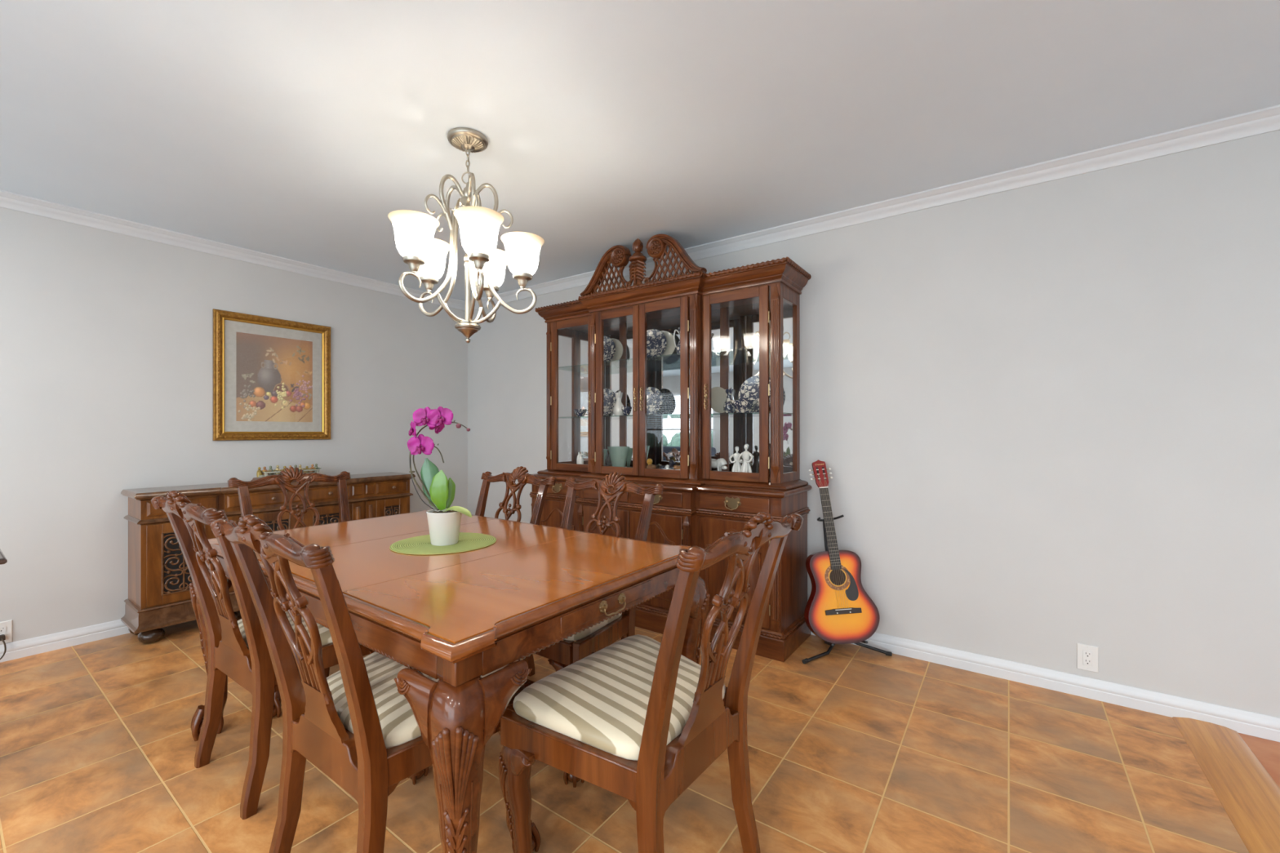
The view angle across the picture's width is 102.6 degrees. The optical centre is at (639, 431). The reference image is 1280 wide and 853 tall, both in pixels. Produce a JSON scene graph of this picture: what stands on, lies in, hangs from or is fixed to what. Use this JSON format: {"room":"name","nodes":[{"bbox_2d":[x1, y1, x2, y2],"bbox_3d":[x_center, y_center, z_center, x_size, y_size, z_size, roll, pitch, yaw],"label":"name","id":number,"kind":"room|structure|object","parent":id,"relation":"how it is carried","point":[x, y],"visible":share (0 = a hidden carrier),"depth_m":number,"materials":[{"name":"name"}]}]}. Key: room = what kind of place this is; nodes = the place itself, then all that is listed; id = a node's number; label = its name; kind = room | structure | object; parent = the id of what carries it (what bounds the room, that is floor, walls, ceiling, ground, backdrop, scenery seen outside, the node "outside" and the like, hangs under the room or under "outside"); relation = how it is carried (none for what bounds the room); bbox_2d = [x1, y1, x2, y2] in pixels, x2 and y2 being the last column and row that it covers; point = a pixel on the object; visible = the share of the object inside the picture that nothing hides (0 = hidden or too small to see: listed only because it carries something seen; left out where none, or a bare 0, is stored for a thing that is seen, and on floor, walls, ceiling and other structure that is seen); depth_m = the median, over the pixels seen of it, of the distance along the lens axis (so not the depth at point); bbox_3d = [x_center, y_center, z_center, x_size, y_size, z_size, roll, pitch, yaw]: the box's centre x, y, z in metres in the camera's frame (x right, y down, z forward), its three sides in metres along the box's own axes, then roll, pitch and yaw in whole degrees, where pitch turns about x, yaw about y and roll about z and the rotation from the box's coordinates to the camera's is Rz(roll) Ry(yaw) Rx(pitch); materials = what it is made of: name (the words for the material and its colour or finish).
{"room":"dining room","nodes":[
{"label":"dining room","id":0,"kind":"room"},
{"bbox_2d":[0,207,467,644],"bbox_3d":[-2.663,-0.022,3.653,0.120,2.425,3.261,0,0,36],"label":"wall","id":1,"kind":"structure","parent":0,"point":[106,337],"depth_m":3.05,"materials":[{"name":"paint"}]},
{"bbox_2d":[0,619,12,644],"bbox_3d":[-3.304,1.042,2.651,0.008,0.115,0.074,0,0,36],"label":"wall outlet","id":2,"kind":"object","parent":1,"relation":"attached to","point":[6,627],"visible":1,"depth_m":2.67,"materials":[{"name":"white plastic"}]},
{"bbox_2d":[0,634,6,659],"bbox_3d":[-3.335,1.118,2.498,0.048,0.140,0.327,0,0,21],"label":"cord","id":3,"kind":"object","parent":2,"relation":"attached to","point":[2,637],"visible":1,"depth_m":2.63,"materials":[{"name":"black plastic"}]},
{"bbox_2d":[0,626,6,632],"bbox_3d":[-3.303,1.022,2.650,0.002,0.029,0.033,0,0,36],"label":"socket","id":4,"kind":"object","parent":2,"relation":"attached to","point":[2,628],"depth_m":2.65,"materials":[{"name":"white plastic"}]},
{"bbox_2d":[0,619,129,662],"bbox_3d":[-2.608,1.146,3.614,0.014,0.088,3.261,0,0,36],"label":"baseboard","id":5,"kind":"structure","parent":1,"relation":"attached to","point":[34,646],"depth_m":2.82,"materials":[{"name":"white"}]},
{"bbox_2d":[0,189,465,311],"bbox_3d":[-2.590,-1.199,3.601,0.060,0.072,3.261,0,0,36],"label":"trim","id":6,"kind":"structure","parent":1,"relation":"attached to","point":[12,201],"depth_m":3.24,"materials":[{"name":"white paint"}]},
{"bbox_2d":[213,308,330,440],"bbox_3d":[-2.579,-0.373,3.639,0.029,0.862,0.714,0,0,36],"label":"framed picture","id":7,"kind":"object","parent":1,"relation":"attached to","point":[272,376],"visible":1,"depth_m":3.60,"materials":[{"name":"gold metal"}]},
{"bbox_2d":[235,332,312,422],"bbox_3d":[-2.585,-0.373,3.643,0.001,0.602,0.466,0,0,36],"label":"print","id":8,"kind":"object","parent":7,"relation":"attached to","point":[274,375],"depth_m":3.63},
{"bbox_2d":[0,610,1248,852],"bbox_3d":[-1.938,1.240,2.991,7.760,0.100,3.491,0,0,36],"label":"floor","id":9,"kind":"structure","parent":0,"point":[852,748],"depth_m":1.75,"materials":[{"name":"tile"}]},
{"bbox_2d":[0,549,7,564],"bbox_3d":[-2.740,0.817,1.602,0.610,0.746,0.926,0,0,36],"label":"side table","id":10,"kind":"object","parent":9,"relation":"on","point":[3,560],"visible":1,"depth_m":1.80,"materials":[{"name":"brown wood"}]},
{"bbox_2d":[120,471,415,644],"bbox_3d":[-2.408,0.764,3.551,0.377,0.852,1.632,0,0,36],"label":"sideboard","id":11,"kind":"object","parent":9,"relation":"on","point":[159,577],"visible":0.27,"depth_m":3.01,"materials":[{"name":"brown wood"}]},
{"bbox_2d":[250,463,325,480],"bbox_3d":[-2.432,0.283,3.571,0.124,0.108,0.430,0,0,36],"label":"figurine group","id":12,"kind":"object","parent":11,"relation":"on","point":[260,474],"visible":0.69,"depth_m":3.51,"materials":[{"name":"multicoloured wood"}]},
{"bbox_2d":[151,490,391,819],"bbox_3d":[-1.296,0.687,1.852,0.614,1.006,0.616,0,0,34],"label":"dining chair","id":13,"kind":"object","parent":9,"relation":"on","point":[237,650],"visible":0.52,"depth_m":1.67,"materials":[{"name":"brown wood"}]},
{"bbox_2d":[237,611,333,646],"bbox_3d":[-1.246,0.704,1.926,0.544,0.077,0.400,0,0,34],"label":"seat cushion","id":14,"kind":"object","parent":13,"relation":"on","point":[325,635],"depth_m":1.77,"materials":[{"name":"beige fabric"}]},
{"bbox_2d":[227,466,351,717],"bbox_3d":[-1.594,0.687,2.520,0.616,1.006,0.614,0,0,36],"label":"dining chair","id":15,"kind":"object","parent":9,"relation":"on","point":[283,482],"visible":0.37,"depth_m":2.64,"materials":[{"name":"brown wood"}]},
{"bbox_2d":[209,514,540,852],"bbox_3d":[-0.699,0.687,1.381,0.614,1.006,0.616,0,0,35],"label":"dining chair","id":16,"kind":"object","parent":9,"relation":"on","point":[344,722],"visible":0.59,"depth_m":1.22,"materials":[{"name":"brown wood"}]},
{"bbox_2d":[326,651,507,748],"bbox_3d":[-0.648,0.704,1.454,0.544,0.077,0.400,0,0,35],"label":"seat cushion","id":17,"kind":"object","parent":16,"relation":"on","point":[398,726],"depth_m":1.29,"materials":[{"name":"beige fabric"}]},
{"bbox_2d":[189,508,710,852],"bbox_3d":[-0.752,0.809,1.942,1.732,0.762,1.093,0,0,36],"label":"dining table","id":18,"kind":"object","parent":9,"relation":"on","point":[456,619],"visible":0.66,"depth_m":1.35,"materials":[{"name":"brown wood"}]},
{"bbox_2d":[389,532,496,555],"bbox_3d":[-0.750,0.425,1.968,0.381,0.004,0.381,0,0,36],"label":"placemat","id":19,"kind":"object","parent":18,"relation":"on","point":[421,544],"visible":0.67,"depth_m":1.92,"materials":[{"name":"green fabric"}]},
{"bbox_2d":[407,406,471,546],"bbox_3d":[-0.751,0.163,1.945,0.251,0.519,0.127,0,0,0],"label":"potted orchid","id":20,"kind":"object","parent":19,"relation":"on","point":[444,521],"visible":1,"depth_m":1.93,"materials":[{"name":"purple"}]},
{"bbox_2d":[475,466,556,676],"bbox_3d":[-0.807,0.687,2.502,0.614,1.006,0.616,0,0,36],"label":"dining chair","id":21,"kind":"object","parent":9,"relation":"on","point":[520,473],"visible":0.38,"depth_m":2.67,"materials":[{"name":"brown wood"}]},
{"bbox_2d":[535,471,663,787],"bbox_3d":[-0.284,0.687,2.123,0.614,1.006,0.616,0,0,36],"label":"dining chair","id":22,"kind":"object","parent":9,"relation":"on","point":[561,655],"visible":0.32,"depth_m":2.15,"materials":[{"name":"brown wood"}]},
{"bbox_2d":[564,613,622,640],"bbox_3d":[-0.337,0.704,2.051,0.544,0.077,0.400,0,0,36],"label":"seat cushion","id":23,"kind":"object","parent":22,"relation":"on","point":[600,631],"depth_m":1.87,"materials":[{"name":"beige fabric"}]},
{"bbox_2d":[498,511,803,852],"bbox_3d":[0.049,0.687,1.359,0.616,1.006,0.614,0,0,38],"label":"dining chair","id":24,"kind":"object","parent":9,"relation":"on","point":[636,719],"visible":1,"depth_m":1.25,"materials":[{"name":"brown wood"}]},
{"bbox_2d":[513,634,724,760],"bbox_3d":[-0.022,0.704,1.414,0.400,0.077,0.544,0,0,38],"label":"seat cushion","id":25,"kind":"object","parent":24,"relation":"on","point":[593,708],"depth_m":1.29,"materials":[{"name":"beige fabric"}]},
{"bbox_2d":[529,234,812,662],"bbox_3d":[0.070,-0.017,3.364,1.943,2.413,0.510,0,0,36],"label":"china cabinet","id":26,"kind":"object","parent":9,"relation":"on","point":[736,325],"visible":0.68,"depth_m":3.11,"materials":[{"name":"brown wood"}]},
{"bbox_2d":[576,452,583,464],"bbox_3d":[-0.444,0.214,3.818,0.069,0.127,0.050,0,0,36],"label":"bird figurine","id":27,"kind":"object","parent":26,"relation":"in","point":[580,460],"visible":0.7,"depth_m":3.81,"materials":[{"name":"white ceramic"}]},
{"bbox_2d":[573,408,587,416],"bbox_3d":[-0.437,-0.139,3.832,0.113,0.056,0.096,0,0,3],"label":"cup","id":28,"kind":"object","parent":26,"relation":"on","point":[579,412],"visible":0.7,"depth_m":3.80,"materials":[{"name":"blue ceramic"}]},
{"bbox_2d":[577,324,619,466],"bbox_3d":[-0.310,-0.262,3.940,0.457,1.081,0.006,0,0,36],"label":"mirror","id":29,"kind":"object","parent":26,"relation":"on","point":[611,376],"depth_m":3.91,"materials":[{"name":"silver metal"}]},
{"bbox_2d":[603,336,615,361],"bbox_3d":[-0.284,-0.600,3.792,0.228,0.223,0.056,0,0,23],"label":"plate","id":30,"kind":"object","parent":26,"relation":"on","point":[609,346],"visible":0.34,"depth_m":3.78,"materials":[{"name":"blue ceramic"}]},
{"bbox_2d":[603,388,616,415],"bbox_3d":[-0.267,-0.219,3.773,0.210,0.205,0.053,0,0,21],"label":"plate","id":31,"kind":"object","parent":26,"relation":"on","point":[609,397],"visible":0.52,"depth_m":3.77,"materials":[{"name":"blue ceramic"}]},
{"bbox_2d":[610,337,622,360],"bbox_3d":[-0.222,-0.592,3.794,0.212,0.207,0.054,0,0,23],"label":"plate","id":32,"kind":"object","parent":26,"relation":"on","point":[619,347],"visible":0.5,"depth_m":3.78,"materials":[{"name":"beige ceramic"}]},
{"bbox_2d":[613,391,623,415],"bbox_3d":[-0.147,-0.199,3.627,0.081,0.175,0.107,0,0,20],"label":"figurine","id":33,"kind":"object","parent":26,"relation":"on","point":[617,411],"visible":0.9,"depth_m":3.59,"materials":[{"name":"white ceramic"}]},
{"bbox_2d":[621,406,631,415],"bbox_3d":[-0.090,-0.141,3.523,0.076,0.060,0.091,0,0,11],"label":"cup","id":34,"kind":"object","parent":26,"relation":"on","point":[626,411],"visible":1,"depth_m":3.49,"materials":[{"name":"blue ceramic"}]},
{"bbox_2d":[646,458,656,468],"bbox_3d":[0.076,0.229,3.458,0.062,0.097,0.125,0,0,-23],"label":"duck figurine","id":35,"kind":"object","parent":26,"relation":"in","point":[649,461],"visible":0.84,"depth_m":3.45,"materials":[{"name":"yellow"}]},
{"bbox_2d":[646,386,662,414],"bbox_3d":[0.065,-0.214,3.541,0.200,0.196,0.052,0,0,21],"label":"plate","id":36,"kind":"object","parent":26,"relation":"on","point":[654,396],"visible":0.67,"depth_m":3.54,"materials":[{"name":"ceramic"}]},
{"bbox_2d":[646,328,666,356],"bbox_3d":[0.077,-0.600,3.532,0.228,0.223,0.056,0,0,23],"label":"plate","id":37,"kind":"object","parent":26,"relation":"on","point":[656,341],"visible":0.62,"depth_m":3.53,"materials":[{"name":"blue ceramic"}]},
{"bbox_2d":[659,460,675,469],"bbox_3d":[0.188,0.233,3.445,0.114,0.088,0.056,0,0,13],"label":"duck figurine","id":38,"kind":"object","parent":26,"relation":"in","point":[671,463],"visible":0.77,"depth_m":3.43,"materials":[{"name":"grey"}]},
{"bbox_2d":[660,330,675,355],"bbox_3d":[0.145,-0.594,3.532,0.216,0.211,0.054,0,0,23],"label":"plate","id":39,"kind":"object","parent":26,"relation":"on","point":[670,347],"visible":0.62,"depth_m":3.52,"materials":[{"name":"beige ceramic"}]},
{"bbox_2d":[626,308,719,471],"bbox_3d":[0.213,-0.262,3.563,0.828,1.081,0.006,0,0,36],"label":"mirror","id":40,"kind":"object","parent":26,"relation":"on","point":[663,433],"depth_m":3.58,"materials":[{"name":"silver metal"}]},
{"bbox_2d":[558,412,789,418],"bbox_3d":[0.119,-0.106,3.432,1.740,0.008,0.314,0,0,36],"label":"glass shelf","id":41,"kind":"object","parent":26,"relation":"attached to","point":[675,415],"depth_m":3.28,"materials":[{"name":"clear glass"}]},
{"bbox_2d":[558,347,792,372],"bbox_3d":[0.119,-0.478,3.432,1.740,0.008,0.314,0,0,36],"label":"glass shelf","id":42,"kind":"object","parent":26,"relation":"attached to","point":[668,360],"depth_m":3.34,"materials":[{"name":"clear glass"}]},
{"bbox_2d":[673,327,679,353],"bbox_3d":[0.271,-0.584,3.323,0.121,0.201,0.093,0,0,12],"label":"pitcher","id":43,"kind":"object","parent":26,"relation":"on","point":[677,347],"visible":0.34,"depth_m":3.31,"materials":[{"name":"white ceramic"}]},
{"bbox_2d":[673,465,679,470],"bbox_3d":[0.278,0.227,3.318,0.130,0.101,0.064,0,0,19],"label":"duck figurine","id":44,"kind":"object","parent":26,"relation":"in","point":[675,467],"visible":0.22,"depth_m":3.32,"materials":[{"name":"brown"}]},
{"bbox_2d":[711,386,726,413],"bbox_3d":[0.493,-0.199,3.201,0.170,0.166,0.047,0,0,-27],"label":"plate","id":45,"kind":"object","parent":26,"relation":"on","point":[718,397],"visible":0.74,"depth_m":3.21,"materials":[{"name":"beige ceramic"}]},
{"bbox_2d":[711,457,727,471],"bbox_3d":[0.451,0.218,3.156,0.190,0.116,0.050,0,0,36],"label":"horse figurine","id":46,"kind":"object","parent":26,"relation":"in","point":[720,464],"visible":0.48,"depth_m":3.12,"materials":[{"name":"white ceramic"}]},
{"bbox_2d":[723,387,735,413],"bbox_3d":[0.550,-0.191,3.166,0.084,0.160,0.085,0,0,-45],"label":"vase","id":47,"kind":"object","parent":26,"relation":"on","point":[727,407],"visible":0.89,"depth_m":3.13,"materials":[{"name":"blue ceramic"}]},
{"bbox_2d":[728,446,742,471],"bbox_3d":[0.588,0.183,3.106,0.095,0.189,0.066,0,0,7],"label":"figurine","id":48,"kind":"object","parent":26,"relation":"in","point":[736,467],"visible":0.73,"depth_m":3.09,"materials":[{"name":"white ceramic"}]},
{"bbox_2d":[729,400,757,413],"bbox_3d":[0.608,-0.147,3.006,0.160,0.072,0.159,0,0,36],"label":"bowl","id":49,"kind":"object","parent":26,"relation":"on","point":[740,406],"visible":0.95,"depth_m":2.95,"materials":[{"name":"blue ceramic"}]},
{"bbox_2d":[737,444,753,472],"bbox_3d":[0.628,0.174,3.034,0.072,0.206,0.104,0,0,-43],"label":"figurine","id":50,"kind":"object","parent":26,"relation":"in","point":[745,467],"visible":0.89,"depth_m":3.02,"materials":[{"name":"white ceramic"}]},
{"bbox_2d":[738,375,770,412],"bbox_3d":[0.709,-0.230,3.095,0.232,0.227,0.057,0,0,27],"label":"plate","id":51,"kind":"object","parent":26,"relation":"on","point":[749,388],"visible":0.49,"depth_m":3.12,"materials":[{"name":"blue ceramic"}]},
{"bbox_2d":[728,300,792,477],"bbox_3d":[0.737,-0.262,3.187,0.457,1.081,0.006,0,0,36],"label":"mirror","id":52,"kind":"object","parent":26,"relation":"on","point":[744,319],"depth_m":3.21,"materials":[{"name":"silver metal"}]},
{"bbox_2d":[801,515,892,663],"bbox_3d":[1.084,0.822,2.682,0.371,0.736,0.384,0,0,36],"label":"guitar stand","id":53,"kind":"object","parent":9,"relation":"on","point":[806,660],"visible":0.45,"depth_m":2.73,"materials":[{"name":"black metal"}]},
{"bbox_2d":[804,459,879,644],"bbox_3d":[1.077,0.641,2.792,0.371,0.964,0.257,0,0,2],"label":"guitar","id":54,"kind":"object","parent":53,"relation":"on","point":[838,610],"visible":1,"depth_m":2.73,"materials":[{"name":"orange wood"}]},
{"bbox_2d":[1172,716,1279,852],"bbox_3d":[1.275,1.232,0.670,0.183,0.115,3.478,0,0,36],"label":"trim","id":55,"kind":"structure","parent":9,"relation":"on","point":[1248,794],"depth_m":1.73,"materials":[{"name":"brown wood"}]},
{"bbox_2d":[0,0,1279,301],"bbox_3d":[-1.706,-1.285,0.883,10.840,0.100,6.881,0,0,36],"label":"ceiling","id":56,"kind":"structure","parent":0,"point":[294,130],"depth_m":1.90,"materials":[{"name":"paint"}]},
{"bbox_2d":[387,127,544,342],"bbox_3d":[-0.744,-0.804,2.166,0.590,0.860,0.611,0,0,25],"label":"chandelier","id":57,"kind":"object","parent":56,"relation":"hanging from","point":[485,264],"visible":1,"depth_m":2.12,"materials":[{"name":"white glass"}]},
{"bbox_2d":[467,129,1279,718],"bbox_3d":[1.423,-0.022,2.796,7.755,2.425,0.120,0,0,36],"label":"wall","id":58,"kind":"structure","parent":0,"point":[1044,418],"depth_m":2.37,"materials":[{"name":"paint"}]},
{"bbox_2d":[474,104,1279,309],"bbox_3d":[1.420,-1.199,2.688,7.635,0.072,0.060,0,0,36],"label":"trim","id":59,"kind":"structure","parent":58,"relation":"attached to","point":[1265,120],"depth_m":2.49,"materials":[{"name":"white paint"}]},
{"bbox_2d":[810,631,1279,742],"bbox_3d":[1.433,1.146,2.707,7.635,0.088,0.014,0,0,36],"label":"baseboard","id":60,"kind":"structure","parent":58,"relation":"attached to","point":[1246,722],"depth_m":2.29,"materials":[{"name":"white"}]},
{"bbox_2d":[1076,643,1098,672],"bbox_3d":[2.006,1.014,2.297,0.074,0.115,0.008,0,0,36],"label":"wall outlet","id":61,"kind":"object","parent":58,"relation":"attached to","point":[1087,655],"visible":1,"depth_m":2.29,"materials":[{"name":"white plastic"}]},
{"bbox_2d":[1082,649,1092,666],"bbox_3d":[2.005,1.014,2.295,0.033,0.066,0.002,0,0,36],"label":"socket","id":62,"kind":"object","parent":61,"relation":"attached to","point":[1086,654],"depth_m":2.30,"materials":[{"name":"white plastic"}]},
{"bbox_2d":[1238,733,1279,787],"bbox_3d":[1.700,1.241,0.373,0.875,0.098,3.491,0,0,36],"label":"floor","id":63,"kind":"structure","parent":0,"point":[1267,752],"depth_m":1.91,"materials":[{"name":"orange tile"}]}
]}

